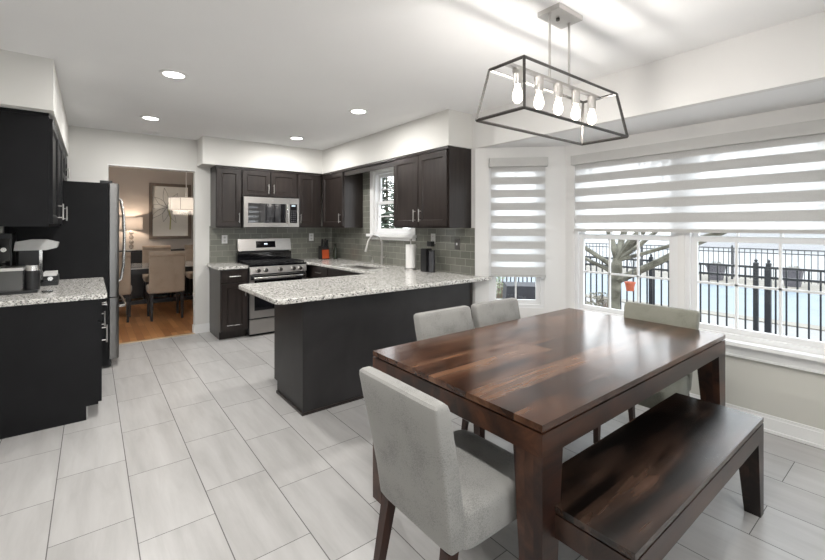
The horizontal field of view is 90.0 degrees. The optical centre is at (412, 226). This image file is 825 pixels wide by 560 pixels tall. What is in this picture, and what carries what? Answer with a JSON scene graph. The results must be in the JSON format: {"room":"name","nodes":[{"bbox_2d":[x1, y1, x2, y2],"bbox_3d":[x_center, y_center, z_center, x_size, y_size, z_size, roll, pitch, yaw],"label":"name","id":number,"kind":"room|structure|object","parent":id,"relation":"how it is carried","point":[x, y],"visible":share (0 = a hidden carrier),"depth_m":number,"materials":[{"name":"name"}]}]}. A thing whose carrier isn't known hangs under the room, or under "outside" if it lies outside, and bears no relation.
{"room":"eat-in kitchen","nodes":[
{"label":"eat-in kitchen","id":0,"kind":"room"},
{"bbox_2d":[0,49,68,155],"bbox_3d":[-3.325,-0.965,3.602,0.415,0.350,2.330,0,0,-38],"label":"wall","id":1,"kind":"structure","parent":0,"point":[28,82],"depth_m":2.75,"materials":[{"name":"paint"}]},
{"bbox_2d":[102,311,105,325],"bbox_3d":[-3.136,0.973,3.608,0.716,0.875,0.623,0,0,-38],"label":"handle","id":2,"kind":"object","parent":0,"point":[104,313],"visible":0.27,"depth_m":3.62,"materials":[{"name":"silver metal"}]},
{"bbox_2d":[109,167,192,249],"bbox_3d":[-5.544,0.135,8.103,5.600,2.550,0.100,0,0,-38],"label":"wall","id":3,"kind":"structure","parent":0,"point":[133,183],"depth_m":8.18,"materials":[{"name":"beige paint"}]},
{"bbox_2d":[149,183,190,238],"bbox_3d":[-4.964,-0.310,8.465,0.750,1.130,0.039,0,0,-38],"label":"framed picture","id":4,"kind":"object","parent":3,"relation":"attached to","point":[163,224],"visible":0.83,"depth_m":8.42,"materials":[{"name":"brown paper"}]},
{"bbox_2d":[66,125,329,325],"bbox_3d":[-2.742,0.135,5.608,3.800,2.550,0.120,0,0,-38],"label":"wall","id":5,"kind":"structure","parent":0,"point":[91,150],"depth_m":5.18,"materials":[{"name":"paint"}]},
{"bbox_2d":[108,164,195,171],"bbox_3d":[-3.265,-0.733,5.201,0.933,0.015,0.132,0,0,-38],"label":"trim","id":6,"kind":"structure","parent":5,"relation":"attached to","point":[110,165],"depth_m":5.16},
{"bbox_2d":[119,333,194,344],"bbox_3d":[-3.232,1.407,5.157,0.917,0.006,0.050,0,0,-38],"label":"trim","id":7,"kind":"structure","parent":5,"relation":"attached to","point":[188,333],"depth_m":5.17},
{"bbox_2d":[195,323,209,333],"bbox_3d":[-2.790,1.353,5.479,0.175,0.115,0.024,0,0,-38],"label":"baseboard","id":8,"kind":"structure","parent":5,"relation":"attached to","point":[199,328],"depth_m":5.48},
{"bbox_2d":[210,165,240,227],"bbox_3d":[-2.483,-0.387,5.503,0.315,0.803,0.361,0,0,-38],"label":"upper cabinet","id":9,"kind":"object","parent":5,"relation":"attached to","point":[225,183],"visible":1,"depth_m":5.40,"materials":[{"name":"brown wood"}]},
{"bbox_2d":[241,170,296,198],"bbox_3d":[-2.054,-0.595,5.836,0.765,0.386,0.361,0,0,-38],"label":"upper cabinet","id":10,"kind":"object","parent":5,"relation":"attached to","point":[253,183],"visible":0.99,"depth_m":5.70,"materials":[{"name":"brown wood"}]},
{"bbox_2d":[216,165,321,175],"bbox_3d":[-1.945,-0.774,5.750,1.468,0.028,0.023,0,0,-38],"label":"strip","id":11,"kind":"object","parent":10,"relation":"attached to","point":[217,166],"visible":1,"depth_m":5.69,"materials":[{"name":"brown wood"}]},
{"bbox_2d":[241,196,298,227],"bbox_3d":[-2.023,-0.191,5.796,0.760,0.414,0.442,0,0,-38],"label":"microwave","id":12,"kind":"object","parent":10,"relation":"attached to","point":[256,212],"visible":0.98,"depth_m":5.64,"materials":[{"name":"silver metal"}]},
{"bbox_2d":[209,226,331,263],"bbox_3d":[-2.011,0.352,6.094,1.810,0.715,0.010,0,0,-38],"label":"tile","id":13,"kind":"structure","parent":5,"relation":"attached to","point":[301,247],"depth_m":6.03,"materials":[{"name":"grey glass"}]},
{"bbox_2d":[222,235,226,243],"bbox_3d":[-2.571,0.175,5.645,0.072,0.115,0.010,0,0,-38],"label":"wall outlet","id":14,"kind":"object","parent":13,"relation":"attached to","point":[224,237],"visible":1,"depth_m":5.64,"materials":[{"name":"white plastic"}]},
{"bbox_2d":[309,233,313,240],"bbox_3d":[-1.574,0.165,6.420,0.072,0.115,0.010,0,0,-38],"label":"wall outlet","id":15,"kind":"object","parent":13,"relation":"attached to","point":[311,235],"visible":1,"depth_m":6.42,"materials":[{"name":"white plastic"}]},
{"bbox_2d":[297,174,320,227],"bbox_3d":[-1.601,-0.387,6.189,0.378,0.803,0.361,0,0,-38],"label":"upper cabinet","id":16,"kind":"object","parent":5,"relation":"attached to","point":[308,186],"visible":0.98,"depth_m":6.09,"materials":[{"name":"brown wood"}]},
{"bbox_2d":[197,136,322,176],"bbox_3d":[-1.966,-0.965,5.914,1.960,0.350,0.350,0,0,-38],"label":"wall","id":17,"kind":"structure","parent":0,"point":[211,151],"depth_m":5.58,"materials":[{"name":"paint"}]},
{"bbox_2d":[323,109,471,173],"bbox_3d":[-0.368,-0.965,5.187,0.330,0.350,2.760,0,0,-38],"label":"wall","id":18,"kind":"structure","parent":0,"point":[449,127],"depth_m":4.54,"materials":[{"name":"paint"}]},
{"bbox_2d":[344,161,393,175],"bbox_3d":[-0.567,-0.742,5.232,0.020,0.093,1.191,0,0,-38],"label":"valance board","id":19,"kind":"object","parent":18,"relation":"attached to","point":[391,163],"visible":0.64,"depth_m":5.18,"materials":[{"name":"brown wood"}]},
{"bbox_2d":[0,293,824,559],"bbox_3d":[-1.833,1.460,2.470,7.340,0.100,13.350,0,0,-38],"label":"floor","id":20,"kind":"structure","parent":0,"point":[190,449],"depth_m":2.30,"materials":[{"name":"tile"}]},
{"bbox_2d":[0,299,107,438],"bbox_3d":[-2.751,0.973,3.112,0.716,0.875,0.630,0,0,-38],"label":"base cabinet","id":21,"kind":"object","parent":20,"relation":"on","point":[51,353],"visible":0.97,"depth_m":2.88,"materials":[{"name":"black wood"}]},
{"bbox_2d":[0,277,106,306],"bbox_3d":[-2.942,0.516,3.353,0.710,0.036,1.270,0,0,-38],"label":"countertop","id":22,"kind":"structure","parent":21,"relation":"on","point":[67,290],"depth_m":3.05,"materials":[{"name":"stone"}]},
{"bbox_2d":[0,233,15,266],"bbox_3d":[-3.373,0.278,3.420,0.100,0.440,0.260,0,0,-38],"label":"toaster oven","id":23,"kind":"object","parent":22,"relation":"on","point":[7,240],"visible":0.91,"depth_m":3.35,"materials":[{"name":"black metal"}]},
{"bbox_2d":[0,265,40,294],"bbox_3d":[-2.993,0.396,3.107,0.290,0.205,0.220,0,0,-38],"label":"toaster","id":24,"kind":"object","parent":22,"relation":"on","point":[13,279],"visible":1,"depth_m":3.06,"materials":[{"name":"silver plastic"}]},
{"bbox_2d":[13,239,58,285],"bbox_3d":[-3.184,0.303,3.503,0.275,0.390,0.200,0,0,-38],"label":"pod coffee maker","id":25,"kind":"object","parent":22,"relation":"on","point":[30,251],"visible":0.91,"depth_m":3.44,"materials":[{"name":"black plastic"}]},
{"bbox_2d":[43,270,57,275],"bbox_3d":[-3.117,0.403,3.555,0.085,0.030,0.180,0,0,-38],"label":"drip tray","id":26,"kind":"object","parent":25,"relation":"on","point":[47,273],"depth_m":3.49,"materials":[{"name":"white plastic"}]},
{"bbox_2d":[4,180,126,366],"bbox_3d":[-3.539,0.476,4.295,0.908,1.867,0.915,0,0,-38],"label":"refrigerator","id":27,"kind":"object","parent":20,"relation":"on","point":[88,247],"visible":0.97,"depth_m":4.04,"materials":[{"name":"black metal"}]},
{"bbox_2d":[119,252,131,322],"bbox_3d":[-4.464,0.890,6.134,0.470,1.040,0.573,0,0,-32],"label":"chair","id":28,"kind":"object","parent":20,"relation":"on","point":[125,287],"visible":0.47,"depth_m":6.03,"materials":[{"name":"beige fabric"}]},
{"bbox_2d":[119,249,192,298],"bbox_3d":[-4.906,0.935,8.341,1.940,0.950,0.302,0,0,-38],"label":"sideboard","id":29,"kind":"object","parent":20,"relation":"on","point":[136,256],"visible":0.04,"depth_m":7.90,"materials":[{"name":"black wood"}]},
{"bbox_2d":[119,217,142,250],"bbox_3d":[-5.385,0.139,7.898,0.370,0.640,0.370,0,0,-38],"label":"table lamp","id":30,"kind":"object","parent":29,"relation":"on","point":[131,223],"visible":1,"depth_m":7.81,"materials":[{"name":"beige fabric"}]},
{"bbox_2d":[119,261,192,304],"bbox_3d":[-4.338,1.034,7.204,2.300,0.752,1.100,0,0,-38],"label":"table","id":31,"kind":"object","parent":20,"relation":"on","point":[136,268],"visible":0.03,"depth_m":6.98,"materials":[{"name":"black wood"}]},
{"bbox_2d":[142,245,172,298],"bbox_3d":[-4.833,0.890,7.841,0.470,1.040,0.573,0,0,-38],"label":"chair","id":32,"kind":"object","parent":20,"relation":"on","point":[145,249],"visible":0.45,"depth_m":7.88,"materials":[{"name":"beige fabric"}]},
{"bbox_2d":[146,250,185,321],"bbox_3d":[-3.844,0.890,6.415,0.470,1.040,0.573,0,0,-38],"label":"chair","id":33,"kind":"object","parent":20,"relation":"on","point":[166,268],"visible":1,"depth_m":6.22,"materials":[{"name":"beige fabric"}]},
{"bbox_2d":[184,245,192,299],"bbox_3d":[-4.265,0.890,8.283,0.470,1.040,0.573,0,0,-38],"label":"chair","id":34,"kind":"object","parent":20,"relation":"on","point":[188,248],"visible":0.37,"depth_m":8.30,"materials":[{"name":"beige fabric"}]},
{"bbox_2d":[209,267,247,339],"bbox_3d":[-2.398,0.973,5.382,0.325,0.875,0.656,0,0,-38],"label":"base cabinet","id":35,"kind":"object","parent":20,"relation":"on","point":[228,304],"visible":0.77,"depth_m":5.18,"materials":[{"name":"brown wood"}]},
{"bbox_2d":[207,262,247,269],"bbox_3d":[-2.421,0.516,5.381,0.357,0.036,0.628,0,0,-38],"label":"countertop","id":36,"kind":"structure","parent":35,"relation":"on","point":[218,266],"depth_m":5.23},
{"bbox_2d":[236,238,306,335],"bbox_3d":[-1.939,0.792,5.689,0.760,1.235,0.714,0,0,-38],"label":"gas range","id":37,"kind":"object","parent":20,"relation":"on","point":[267,260],"visible":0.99,"depth_m":5.51,"materials":[{"name":"silver metal"}]},
{"bbox_2d":[238,261,305,266],"bbox_3d":[-1.935,0.504,5.684,0.760,0.019,0.550,0,0,-38],"label":"cooktop","id":38,"kind":"object","parent":37,"relation":"in","point":[249,263],"depth_m":5.52,"materials":[{"name":"black metal"}]},
{"bbox_2d":[305,265,328,278],"bbox_3d":[-1.215,0.973,5.991,0.676,0.875,1.148,0,0,-38],"label":"base cabinet","id":39,"kind":"object","parent":20,"relation":"on","point":[313,271],"visible":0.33,"depth_m":5.64,"materials":[{"name":"brown wood"}]},
{"bbox_2d":[328,266,376,276],"bbox_3d":[-0.601,0.973,5.201,0.676,0.875,0.848,0,0,-38],"label":"base cabinet","id":40,"kind":"object","parent":20,"relation":"on","point":[331,272],"visible":0.02,"depth_m":5.18,"materials":[{"name":"brown wood"}]},
{"bbox_2d":[274,282,472,415],"bbox_3d":[-0.312,0.973,3.886,1.810,0.875,0.678,0,0,-38],"label":"base cabinet","id":41,"kind":"object","parent":20,"relation":"on","point":[321,347],"visible":0.54,"depth_m":3.32,"materials":[{"name":"brown wood"}]},
{"bbox_2d":[239,257,491,304],"bbox_3d":[-1.070,0.516,4.745,2.168,0.036,3.293,0,0,-38],"label":"countertop","id":42,"kind":"structure","parent":41,"relation":"on","point":[386,278],"depth_m":3.60,"materials":[{"name":"stone"}]},
{"bbox_2d":[318,239,328,259],"bbox_3d":[-1.353,0.343,6.299,0.120,0.310,0.136,0,0,-38],"label":"knife block","id":43,"kind":"object","parent":42,"relation":"on","point":[323,253],"visible":0.98,"depth_m":6.26,"materials":[{"name":"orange plastic"}]},
{"bbox_2d":[333,244,336,258],"bbox_3d":[-1.184,0.383,6.326,0.062,0.230,0.061,0,0,-38],"label":"bottle","id":44,"kind":"object","parent":42,"relation":"on","point":[335,248],"visible":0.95,"depth_m":6.31,"materials":[{"name":"green glass"}]},
{"bbox_2d":[364,235,385,264],"bbox_3d":[-0.480,0.303,5.276,0.276,0.391,0.121,0,0,-7],"label":"kitchen faucet","id":45,"kind":"object","parent":42,"relation":"on","point":[370,237],"visible":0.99,"depth_m":5.29,"materials":[{"name":"silver metal"}]},
{"bbox_2d":[404,239,417,269],"bbox_3d":[-0.021,0.319,4.798,0.164,0.358,0.164,0,0,-38],"label":"paper towel holder","id":46,"kind":"object","parent":42,"relation":"on","point":[410,240],"visible":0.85,"depth_m":4.77,"materials":[{"name":"silver metal"}]},
{"bbox_2d":[406,244,415,267],"bbox_3d":[-0.021,0.346,4.798,0.116,0.272,0.116,0,0,-38],"label":"paper towel roll","id":47,"kind":"object","parent":46,"relation":"on","point":[410,249],"visible":0.99,"depth_m":4.75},
{"bbox_2d":[421,248,434,272],"bbox_3d":[0.176,0.370,4.530,0.082,0.255,0.176,0,0,-38],"label":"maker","id":48,"kind":"object","parent":42,"relation":"on","point":[427,254],"visible":1,"depth_m":4.51,"materials":[{"name":"black plastic"}]},
{"bbox_2d":[359,366,516,559],"bbox_3d":[0.152,0.980,1.594,0.567,0.861,0.464,0,0,-38],"label":"dining chair","id":49,"kind":"object","parent":20,"relation":"on","point":[457,487],"visible":0.85,"depth_m":1.42,"materials":[{"name":"grey fabric"}]},
{"bbox_2d":[413,305,484,438],"bbox_3d":[0.356,0.980,2.522,0.464,0.861,0.567,0,0,-38],"label":"dining chair","id":50,"kind":"object","parent":20,"relation":"on","point":[435,323],"visible":0.3,"depth_m":2.65,"materials":[{"name":"grey fabric"}]},
{"bbox_2d":[471,298,520,327],"bbox_3d":[0.763,0.980,2.838,0.464,0.861,0.567,0,0,-38],"label":"dining chair","id":51,"kind":"object","parent":20,"relation":"on","point":[487,313],"visible":0.28,"depth_m":2.97,"materials":[{"name":"grey fabric"}]},
{"bbox_2d":[373,308,724,559],"bbox_3d":[0.835,1.029,2.312,1.842,0.762,1.025,0,0,-38],"label":"dining table","id":52,"kind":"object","parent":20,"relation":"on","point":[540,383],"visible":0.83,"depth_m":1.85,"materials":[{"name":"brown wood"}]},
{"bbox_2d":[593,301,699,442],"bbox_3d":[1.509,0.980,2.688,0.567,0.861,0.464,0,0,-38],"label":"dining chair","id":53,"kind":"object","parent":20,"relation":"on","point":[686,318],"visible":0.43,"depth_m":2.71,"materials":[{"name":"grey fabric"}]},
{"bbox_2d":[555,393,763,559],"bbox_3d":[1.063,1.174,1.755,1.377,0.472,0.385,0,0,-38],"label":"bench","id":54,"kind":"object","parent":20,"relation":"on","point":[633,493],"visible":0.84,"depth_m":1.58,"materials":[{"name":"brown wood"}]},
{"bbox_2d":[0,0,824,149],"bbox_3d":[-0.965,-1.180,0.801,6.660,0.080,9.650,0,0,-38],"label":"ceiling","id":55,"kind":"structure","parent":0,"point":[261,71],"depth_m":2.67,"materials":[{"name":"paint"}]},
{"bbox_2d":[140,115,160,120],"bbox_3d":[-2.745,-1.135,4.326,0.192,0.008,0.192,0,0,-38],"label":"recessed light","id":56,"kind":"object","parent":55,"relation":"in","point":[146,117],"visible":1,"depth_m":4.31,"materials":[{"name":"white"}]},
{"bbox_2d":[159,69,187,78],"bbox_3d":[-1.785,-1.135,3.084,0.192,0.008,0.192,0,0,-38],"label":"recessed light","id":57,"kind":"object","parent":55,"relation":"in","point":[169,73],"visible":1,"depth_m":3.08,"materials":[{"name":"white"}]},
{"bbox_2d":[289,136,303,139],"bbox_3d":[-1.490,-1.135,5.303,0.192,0.008,0.192,0,0,-38],"label":"recessed light","id":58,"kind":"object","parent":55,"relation":"in","point":[291,137],"visible":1,"depth_m":5.30,"materials":[{"name":"white"}]},
{"bbox_2d":[349,108,367,113],"bbox_3d":[-0.532,-1.135,4.071,0.192,0.008,0.192,0,0,-38],"label":"recessed light","id":59,"kind":"object","parent":55,"relation":"in","point":[354,110],"visible":1,"depth_m":4.07,"materials":[{"name":"white"}]},
{"bbox_2d":[475,2,628,145],"bbox_3d":[0.771,-0.823,2.184,0.966,0.633,0.296,0,0,-38],"label":"linear pendant","id":60,"kind":"object","parent":55,"relation":"hanging from","point":[558,15],"visible":1,"depth_m":2.16,"materials":[{"name":"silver metal"}]},
{"bbox_2d":[512,67,522,102],"bbox_3d":[0.503,-0.671,1.975,0.050,0.163,0.050,0,0,-38],"label":"bulb","id":61,"kind":"object","parent":60,"relation":"attached to","point":[517,96],"depth_m":1.96,"materials":[{"name":"beige"}]},
{"bbox_2d":[534,75,543,108],"bbox_3d":[0.637,-0.671,2.080,0.050,0.163,0.050,0,0,-38],"label":"bulb","id":62,"kind":"object","parent":60,"relation":"attached to","point":[538,79],"depth_m":2.06,"materials":[{"name":"beige"}]},
{"bbox_2d":[553,83,562,114],"bbox_3d":[0.771,-0.671,2.184,0.050,0.163,0.050,0,0,-38],"label":"bulb","id":63,"kind":"object","parent":60,"relation":"attached to","point":[558,87],"depth_m":2.17,"materials":[{"name":"beige"}]},
{"bbox_2d":[571,89,580,119],"bbox_3d":[0.906,-0.671,2.288,0.050,0.163,0.050,0,0,-38],"label":"bulb","id":64,"kind":"object","parent":60,"relation":"attached to","point":[575,93],"depth_m":2.27,"materials":[{"name":"beige"}]},
{"bbox_2d":[587,95,595,124],"bbox_3d":[1.040,-0.671,2.393,0.050,0.163,0.050,0,0,-38],"label":"bulb","id":65,"kind":"object","parent":60,"relation":"attached to","point":[591,119],"depth_m":2.38,"materials":[{"name":"beige"}]},
{"bbox_2d":[472,148,474,328],"bbox_3d":[0.666,0.310,4.224,0.120,2.200,0.050,0,0,-38],"label":"wall","id":66,"kind":"structure","parent":0,"point":[473,150],"depth_m":4.19,"materials":[{"name":"paint"}]},
{"bbox_2d":[475,146,564,317],"bbox_3d":[1.077,0.310,4.173,0.877,2.200,0.120,0,0,7],"label":"wall","id":67,"kind":"structure","parent":0,"point":[554,281],"depth_m":4.08,"materials":[{"name":"paint"}]},
{"bbox_2d":[489,168,543,307],"bbox_3d":[1.042,0.080,4.167,0.540,1.460,0.080,0,0,7],"label":"window","id":68,"kind":"structure","parent":67,"relation":"in","point":[538,302],"depth_m":4.16,"materials":[{"name":"white plastic"}]},
{"bbox_2d":[489,157,547,276],"bbox_3d":[1.040,-0.088,4.067,0.560,1.170,0.091,0,0,7],"label":"window blind","id":69,"kind":"object","parent":68,"relation":"attached to","point":[517,184],"visible":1,"depth_m":4.07,"materials":[{"name":"grey fabric"}]},
{"bbox_2d":[332,11,824,275],"bbox_3d":[0.716,0.110,4.161,0.120,2.600,6.410,0,0,-38],"label":"wall","id":70,"kind":"structure","parent":0,"point":[791,53],"depth_m":2.67,"materials":[{"name":"paint"}]},
{"bbox_2d":[323,172,362,227],"bbox_3d":[-1.050,-0.387,6.036,0.361,0.803,0.668,0,0,-38],"label":"upper cabinet","id":71,"kind":"object","parent":70,"relation":"attached to","point":[342,195],"visible":1,"depth_m":5.83,"materials":[{"name":"brown wood"}]},
{"bbox_2d":[366,234,416,240],"bbox_3d":[-0.285,0.138,5.309,0.090,0.075,1.050,0,0,-38],"label":"trim","id":72,"kind":"structure","parent":70,"relation":"attached to","point":[400,237],"depth_m":5.20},
{"bbox_2d":[374,169,410,234],"bbox_3d":[-0.226,-0.320,5.355,0.080,0.840,0.870,0,0,-38],"label":"window","id":73,"kind":"structure","parent":70,"relation":"in","point":[378,176],"depth_m":5.64,"materials":[{"name":"white plastic"}]},
{"bbox_2d":[370,167,415,234],"bbox_3d":[-0.272,-0.340,5.319,0.018,0.880,1.010,0,0,-38],"label":"trim","id":74,"kind":"structure","parent":70,"relation":"attached to","point":[413,230],"depth_m":5.67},
{"bbox_2d":[332,172,474,275],"bbox_3d":[-0.335,-0.145,5.406,0.010,1.285,3.134,0,0,-38],"label":"tile","id":75,"kind":"structure","parent":70,"relation":"attached to","point":[350,243],"depth_m":5.09,"materials":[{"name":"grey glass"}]},
{"bbox_2d":[431,234,434,243],"bbox_3d":[0.232,0.138,4.659,0.010,0.115,0.072,0,0,-38],"label":"wall outlet","id":76,"kind":"object","parent":75,"relation":"attached to","point":[432,235],"visible":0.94,"depth_m":4.65,"materials":[{"name":"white plastic"}]},
{"bbox_2d":[427,241,433,246],"bbox_3d":[0.205,0.196,4.645,0.048,0.058,0.070,0,0,-38],"label":"plug adapter","id":77,"kind":"object","parent":76,"relation":"attached to","point":[429,243],"visible":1,"depth_m":4.62,"materials":[{"name":"black plastic"}]},
{"bbox_2d":[455,239,459,249],"bbox_3d":[0.469,0.185,4.351,0.016,0.115,0.072,0,0,-38],"label":"switch plate","id":78,"kind":"object","parent":75,"relation":"attached to","point":[457,241],"visible":1,"depth_m":4.35,"materials":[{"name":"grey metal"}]},
{"bbox_2d":[394,146,470,227],"bbox_3d":[0.172,-0.387,4.464,0.361,0.803,0.925,0,0,-38],"label":"upper cabinet","id":79,"kind":"object","parent":70,"relation":"attached to","point":[433,189],"visible":1,"depth_m":4.20,"materials":[{"name":"brown wood"}]},
{"bbox_2d":[322,145,449,175],"bbox_3d":[-0.497,-0.774,5.106,0.023,0.028,2.770,0,0,-38],"label":"strip","id":80,"kind":"object","parent":79,"relation":"attached to","point":[447,146],"visible":1,"depth_m":4.75,"materials":[{"name":"brown wood"}]},
{"bbox_2d":[487,80,824,147],"bbox_3d":[1.975,-0.820,3.114,0.699,0.060,3.410,0,0,-38],"label":"ceiling","id":81,"kind":"structure","parent":0,"point":[814,92],"depth_m":2.91,"materials":[{"name":"paint"}]},
{"bbox_2d":[565,102,824,429],"bbox_3d":[2.172,0.310,3.299,0.120,2.200,2.020,0,0,-38],"label":"wall","id":82,"kind":"structure","parent":0,"point":[814,111],"depth_m":2.94,"materials":[{"name":"paint"}]},
{"bbox_2d":[575,231,677,316],"bbox_3d":[1.875,0.085,3.664,0.080,1.470,0.890,0,0,-38],"label":"window","id":83,"kind":"structure","parent":82,"relation":"in","point":[580,237],"depth_m":3.71,"materials":[{"name":"white plastic"}]},
{"bbox_2d":[571,119,824,233],"bbox_3d":[2.113,-0.310,3.196,0.091,0.715,1.880,0,0,-38],"label":"window blind","id":84,"kind":"object","parent":82,"relation":"attached to","point":[767,179],"visible":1,"depth_m":3.05,"materials":[{"name":"grey fabric"}]},
{"bbox_2d":[685,233,824,354],"bbox_3d":[2.450,0.085,2.926,0.080,1.470,0.880,0,0,-38],"label":"window","id":85,"kind":"structure","parent":82,"relation":"in","point":[692,240],"depth_m":2.99,"materials":[{"name":"white plastic"}]},
{"bbox_2d":[689,393,824,449],"bbox_3d":[2.115,1.353,3.255,0.024,0.115,2.020,0,0,-38],"label":"baseboard","id":86,"kind":"structure","parent":82,"relation":"attached to","point":[792,430],"depth_m":2.75,"materials":[{"name":"wood"}]},
{"bbox_2d":[724,338,824,374],"bbox_3d":[2.113,0.891,3.253,0.030,0.088,1.920,0,0,-38],"label":"trim","id":87,"kind":"structure","parent":82,"relation":"attached to","point":[761,356],"depth_m":2.79,"materials":[{"name":"wood"}]},
{"bbox_3d":[-3.430,0.135,3.318,0.100,2.550,2.850,0,0,-38],"label":"wall","id":88,"kind":"structure","parent":0,"visible":0},
{"bbox_2d":[0,111,63,226],"bbox_3d":[-2.859,-0.394,3.027,0.441,0.788,0.630,0,0,-38],"label":"upper cabinet","id":89,"kind":"object","parent":88,"relation":"attached to","point":[28,143],"visible":1,"depth_m":2.81,"materials":[{"name":"black wood"}]},
{"bbox_2d":[0,107,48,116],"bbox_3d":[-2.684,-0.776,2.756,0.383,0.023,0.011,0,0,-38],"label":"strip","id":90,"kind":"object","parent":89,"relation":"attached to","point":[1,108],"visible":1,"depth_m":2.79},
{"bbox_2d":[55,135,67,226],"bbox_3d":[-3.245,-0.394,3.523,0.441,0.788,0.623,0,0,-38],"label":"upper cabinet","id":91,"kind":"object","parent":88,"relation":"attached to","point":[60,147],"visible":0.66,"depth_m":3.81,"materials":[{"name":"black wood"}]},
{"bbox_2d":[63,149,69,180],"bbox_3d":[-3.725,-0.619,4.140,0.441,0.338,0.930,0,0,-38],"label":"upper cabinet","id":92,"kind":"object","parent":88,"relation":"attached to","point":[65,169],"visible":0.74,"depth_m":4.23,"materials":[{"name":"black wood"}]},
{"bbox_3d":[-4.414,-1.180,6.651,5.600,0.080,3.580,0,0,-38],"label":"ceiling","id":93,"kind":"structure","parent":0,"visible":0},
{"bbox_2d":[168,172,192,214],"bbox_3d":[-3.994,-0.675,7.282,0.548,0.930,0.548,0,0,-38],"label":"drum pendant","id":94,"kind":"object","parent":93,"relation":"hanging from","point":[177,204],"visible":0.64,"depth_m":7.05,"materials":[{"name":"white fabric"}]},
{"label":"outside","id":95,"kind":"structure","parent":0,"visible":0},
{"bbox_2d":[585,232,823,280],"bbox_3d":[22.359,2.190,36.401,200.000,0.480,210.000,0,0,-38],"label":"ground","id":96,"kind":"structure","parent":95,"point":[660,253],"depth_m":25.95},
{"bbox_2d":[381,176,403,228],"bbox_3d":[-0.950,-0.388,15.276,2.177,4.676,2.107,0,0,12],"label":"evergreen tree","id":97,"kind":"object","parent":96,"relation":"on","point":[385,221],"visible":0.15,"depth_m":15.07,"materials":[{"name":"green plant"}]},
{"bbox_2d":[699,233,824,250],"bbox_3d":[33.147,-1.570,37.192,9.000,7.040,15.000,0,0,-38],"label":"house","id":98,"kind":"structure","parent":96,"relation":"on","point":[707,244],"depth_m":34.75,"materials":[{"name":"white"}]},
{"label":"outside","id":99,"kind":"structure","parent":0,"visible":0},
{"bbox_3d":[-0.931,1.815,10.805,2.600,0.030,13.800,0,0,-38],"label":"bed","id":100,"kind":"object","parent":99,"visible":0},
{"bbox_2d":[496,277,507,298],"bbox_3d":[1.713,1.317,8.066,0.436,0.971,0.393,0,0,-38],"label":"shrub","id":101,"kind":"object","parent":100,"relation":"on","point":[499,295],"visible":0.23,"depth_m":8.04,"materials":[{"name":"green plant"}]},
{"bbox_2d":[502,282,534,299],"bbox_3d":[1.732,1.340,6.080,0.840,0.980,0.600,0,0,7],"label":"covered grill","id":102,"kind":"object","parent":100,"relation":"on","point":[525,290],"visible":0.04,"depth_m":5.87,"materials":[{"name":"fabric"}]},
{"bbox_2d":[589,292,607,307],"bbox_3d":[3.162,1.452,7.021,0.385,0.702,0.414,0,0,-38],"label":"shrub","id":103,"kind":"object","parent":100,"relation":"on","point":[602,300],"visible":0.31,"depth_m":6.97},
{"bbox_2d":[585,232,726,309],"bbox_3d":[3.745,-0.695,5.328,2.853,5.056,6.556,0,0,-25],"label":"bare tree","id":104,"kind":"object","parent":100,"relation":"on","point":[621,252],"visible":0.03,"depth_m":5.91,"materials":[{"name":"brown plant"}]},
{"bbox_2d":[624,249,635,290],"bbox_3d":[2.944,0.590,5.587,0.136,0.561,0.146,0,0,11],"label":"flowerpot","id":105,"kind":"object","parent":104,"relation":"hanging from","point":[629,285],"visible":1,"depth_m":5.55,"materials":[{"name":"orange ceramic"}]},
{"bbox_2d":[624,281,635,290],"bbox_3d":[2.943,0.810,5.581,0.136,0.120,0.135,0,0,-38],"label":"pot","id":106,"kind":"object","parent":105,"relation":"on","point":[629,285],"depth_m":5.54,"materials":[{"name":"orange ceramic"}]},
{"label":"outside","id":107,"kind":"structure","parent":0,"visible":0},
{"bbox_2d":[496,284,824,341],"bbox_3d":[3.037,1.890,7.431,6.280,0.120,24.000,0,0,-38],"label":"patio","id":108,"kind":"structure","parent":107,"point":[803,333],"depth_m":7.55,"materials":[{"name":"concrete"}]},
{"bbox_2d":[498,254,824,340],"bbox_3d":[4.387,1.145,6.575,0.072,1.370,8.210,0,0,-38],"label":"iron fence","id":109,"kind":"object","parent":108,"relation":"on","point":[767,277],"visible":0.45,"depth_m":5.88,"materials":[{"name":"metal"}]},
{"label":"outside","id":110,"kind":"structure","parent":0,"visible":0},
{"bbox_2d":[586,265,824,291],"bbox_3d":[10.404,1.890,15.697,3.300,0.120,36.000,0,0,-38],"label":"pool deck","id":111,"kind":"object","parent":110,"point":[804,286],"depth_m":13.98,"materials":[{"name":"stone"}]},
{"bbox_2d":[586,243,824,284],"bbox_3d":[11.619,1.230,13.728,0.072,1.200,13.820,0,0,-38],"label":"iron fence","id":112,"kind":"object","parent":111,"relation":"on","point":[732,251],"visible":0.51,"depth_m":14.19,"materials":[{"name":"metal"}]},
{"bbox_2d":[705,261,725,280],"bbox_3d":[10.417,1.501,14.148,0.509,0.658,0.490,0,0,-38],"label":"planter","id":113,"kind":"object","parent":111,"relation":"on","point":[712,268],"visible":0.48,"depth_m":14.02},
{"bbox_2d":[782,265,804,286],"bbox_3d":[11.620,1.501,12.601,0.509,0.658,0.490,0,0,-38],"label":"planter","id":114,"kind":"object","parent":111,"relation":"on","point":[791,274],"visible":0.41,"depth_m":12.47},
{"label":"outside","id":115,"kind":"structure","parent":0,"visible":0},
{"bbox_2d":[496,282,824,330],"bbox_3d":[4.445,1.880,11.060,0.400,0.140,36.000,0,0,-38],"label":"ground pool edge","id":116,"kind":"structure","parent":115,"point":[722,314],"depth_m":8.21,"materials":[{"name":"stone"}]},
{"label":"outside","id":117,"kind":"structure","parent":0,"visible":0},
{"bbox_2d":[496,273,824,325],"bbox_3d":[6.852,1.920,12.933,5.700,0.060,36.000,0,0,-38],"label":"pool water","id":118,"kind":"structure","parent":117,"point":[803,297],"depth_m":10.83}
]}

